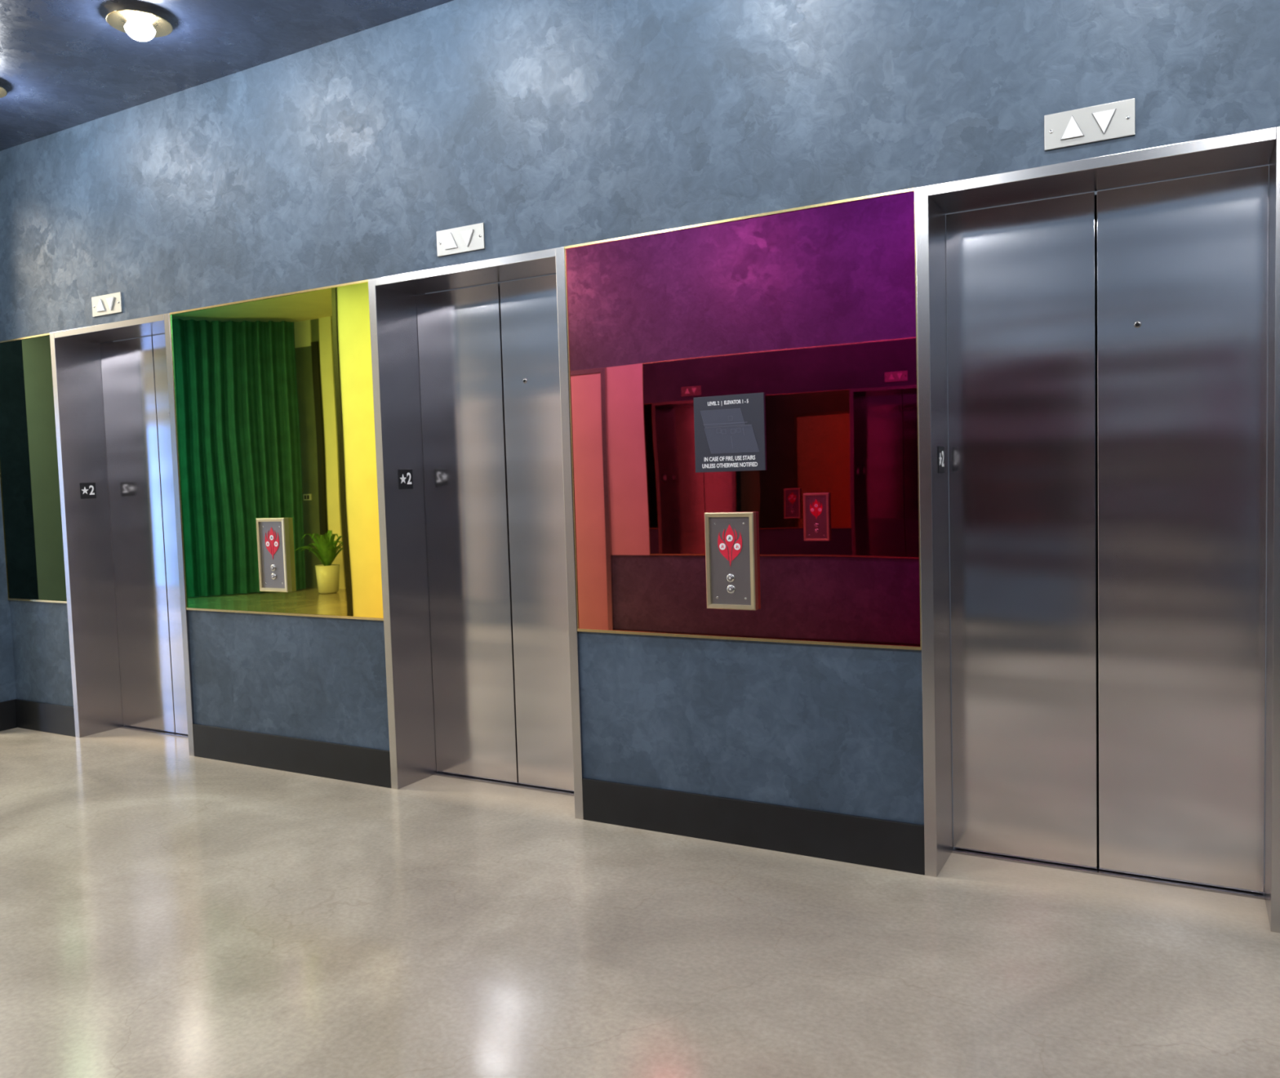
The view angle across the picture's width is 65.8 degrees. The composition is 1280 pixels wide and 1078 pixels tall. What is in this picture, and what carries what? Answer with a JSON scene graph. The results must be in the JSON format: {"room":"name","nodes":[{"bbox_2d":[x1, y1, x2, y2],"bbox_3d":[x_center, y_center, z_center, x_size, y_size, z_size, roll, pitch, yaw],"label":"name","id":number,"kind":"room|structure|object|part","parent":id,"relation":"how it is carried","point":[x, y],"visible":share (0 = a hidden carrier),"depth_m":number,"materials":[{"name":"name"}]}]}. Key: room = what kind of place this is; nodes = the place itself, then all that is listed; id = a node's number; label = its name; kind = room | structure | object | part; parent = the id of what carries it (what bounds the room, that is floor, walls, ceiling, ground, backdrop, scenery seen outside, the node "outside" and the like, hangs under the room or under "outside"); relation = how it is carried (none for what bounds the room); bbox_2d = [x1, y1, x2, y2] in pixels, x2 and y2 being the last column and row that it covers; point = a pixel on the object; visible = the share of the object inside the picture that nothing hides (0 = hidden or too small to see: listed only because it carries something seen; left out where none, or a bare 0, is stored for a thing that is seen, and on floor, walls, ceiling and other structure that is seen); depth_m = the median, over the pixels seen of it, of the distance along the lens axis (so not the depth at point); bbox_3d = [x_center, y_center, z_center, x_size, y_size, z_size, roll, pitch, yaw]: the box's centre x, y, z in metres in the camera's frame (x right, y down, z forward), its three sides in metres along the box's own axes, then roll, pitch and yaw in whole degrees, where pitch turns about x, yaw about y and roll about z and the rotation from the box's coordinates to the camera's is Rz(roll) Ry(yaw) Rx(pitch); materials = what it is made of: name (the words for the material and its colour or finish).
{"room":"lobby","nodes":[
{"label":"lobby","id":0,"kind":"room"},
{"bbox_2d":[0,485,16,702],"bbox_3d":[-4.341,-0.594,6.433,0.250,3.700,0.200,0,4,29],"label":"wall","id":1,"kind":"structure","parent":0,"point":[7,682],"depth_m":6.49,"materials":[{"name":"blue paint"}]},
{"bbox_2d":[0,698,17,730],"bbox_3d":[-4.176,1.160,6.465,0.014,0.188,0.186,0,4,29],"label":"baseboard","id":2,"kind":"structure","parent":1,"relation":"attached to","point":[7,708],"depth_m":6.50,"materials":[{"name":"black"}]},
{"bbox_2d":[0,0,453,151],"bbox_3d":[-0.484,-2.357,2.017,13.200,0.100,4.780,0,4,29],"label":"ceiling","id":3,"kind":"structure","parent":0,"point":[63,66],"depth_m":4.85,"materials":[{"name":"blue paint"}]},
{"bbox_2d":[0,86,7,97],"bbox_3d":[-3.491,-2.349,5.204,0.276,0.105,0.276,0,4,29],"label":"ceiling lamp","id":4,"kind":"object","parent":3,"relation":"attached to","point":[3,92],"visible":1,"depth_m":5.26,"materials":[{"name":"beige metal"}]},
{"bbox_2d":[106,8,173,41],"bbox_3d":[-2.299,-2.347,4.548,0.276,0.105,0.276,0,4,29],"label":"ceiling lamp","id":5,"kind":"object","parent":3,"relation":"attached to","point":[140,25],"visible":1,"depth_m":4.51,"materials":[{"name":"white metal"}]},
{"bbox_3d":[-2.299,-2.336,4.549,0.131,0.083,0.131,0,4,29],"label":"lamp globe","id":6,"kind":"part","parent":5,"relation":"part of","materials":[{"name":"white glass"}]},
{"bbox_2d":[0,0,1279,824],"bbox_3d":[-1.915,-0.609,5.439,18.600,3.700,0.400,0,4,29],"label":"wall","id":7,"kind":"structure","parent":0,"point":[544,124],"depth_m":4.22,"materials":[{"name":"blue paint"}]},
{"bbox_2d":[0,333,66,603],"bbox_3d":[-3.895,-0.434,6.306,0.652,1.674,0.012,0,4,29],"label":"wall mirror","id":8,"kind":"object","parent":7,"relation":"attached to","point":[29,483],"visible":1,"depth_m":6.30,"materials":[{"name":"green mirror"}]},
{"bbox_2d":[14,698,75,736],"bbox_3d":[-3.847,1.153,6.398,0.652,0.188,0.014,0,4,29],"label":"baseboard","id":9,"kind":"structure","parent":7,"relation":"attached to","point":[33,715],"depth_m":6.38,"materials":[{"name":"black"}]},
{"bbox_2d":[91,292,122,316],"bbox_3d":[-3.139,-1.378,5.818,0.274,0.116,0.017,0,4,29],"label":"indicator","id":10,"kind":"object","parent":7,"relation":"attached to","point":[108,304],"visible":1,"depth_m":5.81,"materials":[{"name":"white plastic"}]},
{"bbox_2d":[49,312,194,755],"bbox_3d":[-3.010,-0.022,6.056,1.138,2.522,0.376,0,4,29],"label":"elevator","id":11,"kind":"object","parent":7,"relation":"attached to","point":[114,401],"visible":0.83,"depth_m":6.23,"materials":[{"name":"silver metal"}]},
{"bbox_3d":[-3.183,-0.017,6.289,0.519,2.471,0.035,0,4,29],"label":"door panel","id":12,"kind":"part","parent":11,"relation":"part of","materials":[{"name":"silver metal"}]},
{"bbox_3d":[-2.916,1.225,6.233,1.048,0.008,0.080,0,4,29],"label":"door sill","id":13,"kind":"part","parent":11,"relation":"part of","materials":[{"name":"silver metal"}]},
{"bbox_3d":[-2.722,-0.016,6.036,0.519,2.471,0.035,0,4,29],"label":"door panel","id":14,"kind":"part","parent":11,"relation":"part of","materials":[{"name":"silver metal"}]},
{"bbox_2d":[168,279,383,620],"bbox_3d":[-1.954,-0.431,5.239,1.499,1.674,0.012,0,4,29],"label":"wall mirror","id":15,"kind":"object","parent":7,"relation":"attached to","point":[274,398],"visible":1,"depth_m":5.19,"materials":[{"name":"yellow mirror"}]},
{"bbox_2d":[256,517,292,591],"bbox_3d":[-1.946,0.084,5.255,0.213,0.390,0.032,0,4,29],"label":"panel","id":16,"kind":"object","parent":15,"relation":"attached to","point":[273,533],"visible":1,"depth_m":5.24,"materials":[{"name":"silver metal"}]},
{"bbox_3d":[-1.944,0.084,5.259,0.177,0.354,0.020,0,4,29],"label":"plate","id":17,"kind":"part","parent":16,"relation":"part of","materials":[{"name":"grey metal"}]},
{"bbox_2d":[192,723,391,787],"bbox_3d":[-1.906,1.157,5.330,1.499,0.188,0.014,0,4,29],"label":"baseboard","id":18,"kind":"structure","parent":7,"relation":"attached to","point":[359,764],"depth_m":5.29,"materials":[{"name":"black"}]},
{"bbox_2d":[436,222,484,257],"bbox_3d":[-0.828,-1.374,4.547,0.274,0.116,0.017,0,4,29],"label":"indicator","id":19,"kind":"object","parent":7,"relation":"attached to","point":[471,237],"visible":1,"depth_m":4.54,"materials":[{"name":"white plastic"}]},
{"bbox_2d":[368,246,583,819],"bbox_3d":[-0.699,-0.018,4.785,1.138,2.522,0.376,0,4,29],"label":"elevator","id":20,"kind":"object","parent":7,"relation":"attached to","point":[471,393],"visible":0.88,"depth_m":4.91,"materials":[{"name":"silver metal"}]},
{"bbox_3d":[-0.871,-0.013,5.018,0.519,2.471,0.035,0,4,29],"label":"door panel","id":21,"kind":"part","parent":20,"relation":"part of","materials":[{"name":"silver metal"}]},
{"bbox_3d":[-0.604,1.229,4.961,1.048,0.008,0.080,0,4,29],"label":"door sill","id":22,"kind":"part","parent":20,"relation":"part of","materials":[{"name":"silver metal"}]},
{"bbox_3d":[-0.410,-0.012,4.764,0.519,2.471,0.035,0,4,29],"label":"door panel","id":23,"kind":"part","parent":20,"relation":"part of","materials":[{"name":"silver metal"}]},
{"bbox_2d":[564,187,921,649],"bbox_3d":[0.358,-0.427,3.967,1.501,1.674,0.012,0,4,29],"label":"wall mirror","id":24,"kind":"object","parent":7,"relation":"attached to","point":[811,308],"visible":1,"depth_m":3.89,"materials":[{"name":"purple mirror"}]},
{"bbox_2d":[693,392,765,472],"bbox_3d":[0.357,-0.423,3.962,0.304,0.304,0.011,0,4,29],"label":"sign","id":25,"kind":"object","parent":24,"relation":"attached to","point":[730,429],"visible":1,"depth_m":3.95,"materials":[{"name":"grey"}]},
{"bbox_2d":[704,511,758,609],"bbox_3d":[0.366,0.088,3.983,0.213,0.390,0.032,0,4,29],"label":"panel","id":26,"kind":"object","parent":24,"relation":"attached to","point":[731,537],"visible":1,"depth_m":3.97,"materials":[{"name":"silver metal"}]},
{"bbox_3d":[0.368,0.087,3.987,0.177,0.354,0.020,0,4,29],"label":"plate","id":27,"kind":"part","parent":26,"relation":"part of","materials":[{"name":"grey metal"}]},
{"bbox_2d":[582,777,924,874],"bbox_3d":[0.406,1.161,4.058,1.501,0.188,0.014,0,4,29],"label":"baseboard","id":28,"kind":"structure","parent":7,"relation":"attached to","point":[890,844],"depth_m":4.00,"materials":[{"name":"black"}]},
{"bbox_2d":[1044,98,1135,151],"bbox_3d":[1.486,-1.370,3.274,0.274,0.116,0.017,0,4,29],"label":"indicator","id":29,"kind":"object","parent":7,"relation":"attached to","point":[1114,120],"visible":1,"depth_m":3.27,"materials":[{"name":"silver metal"}]},
{"bbox_2d":[915,126,1279,932],"bbox_3d":[1.614,-0.014,3.513,1.138,2.522,0.376,0,4,29],"label":"elevator","id":30,"kind":"object","parent":7,"relation":"attached to","point":[1108,459],"visible":1,"depth_m":3.58,"materials":[{"name":"silver metal"}]},
{"bbox_3d":[1.442,-0.009,3.746,0.519,2.471,0.035,0,4,29],"label":"door panel","id":31,"kind":"part","parent":30,"relation":"part of","materials":[{"name":"silver metal"}]},
{"bbox_3d":[1.709,1.233,3.689,1.048,0.008,0.080,0,4,29],"label":"door sill","id":32,"kind":"part","parent":30,"relation":"part of","materials":[{"name":"silver metal"}]},
{"bbox_3d":[1.903,-0.008,3.492,0.519,2.471,0.035,0,4,29],"label":"door panel","id":33,"kind":"part","parent":30,"relation":"part of","materials":[{"name":"silver metal"}]},
{"bbox_2d":[0,727,1279,1077],"bbox_3d":[-3.661,1.532,2.271,19.000,0.100,7.900,0,4,29],"label":"floor","id":34,"kind":"structure","parent":0,"point":[166,911],"depth_m":3.20,"materials":[{"name":"concrete"}]}
]}

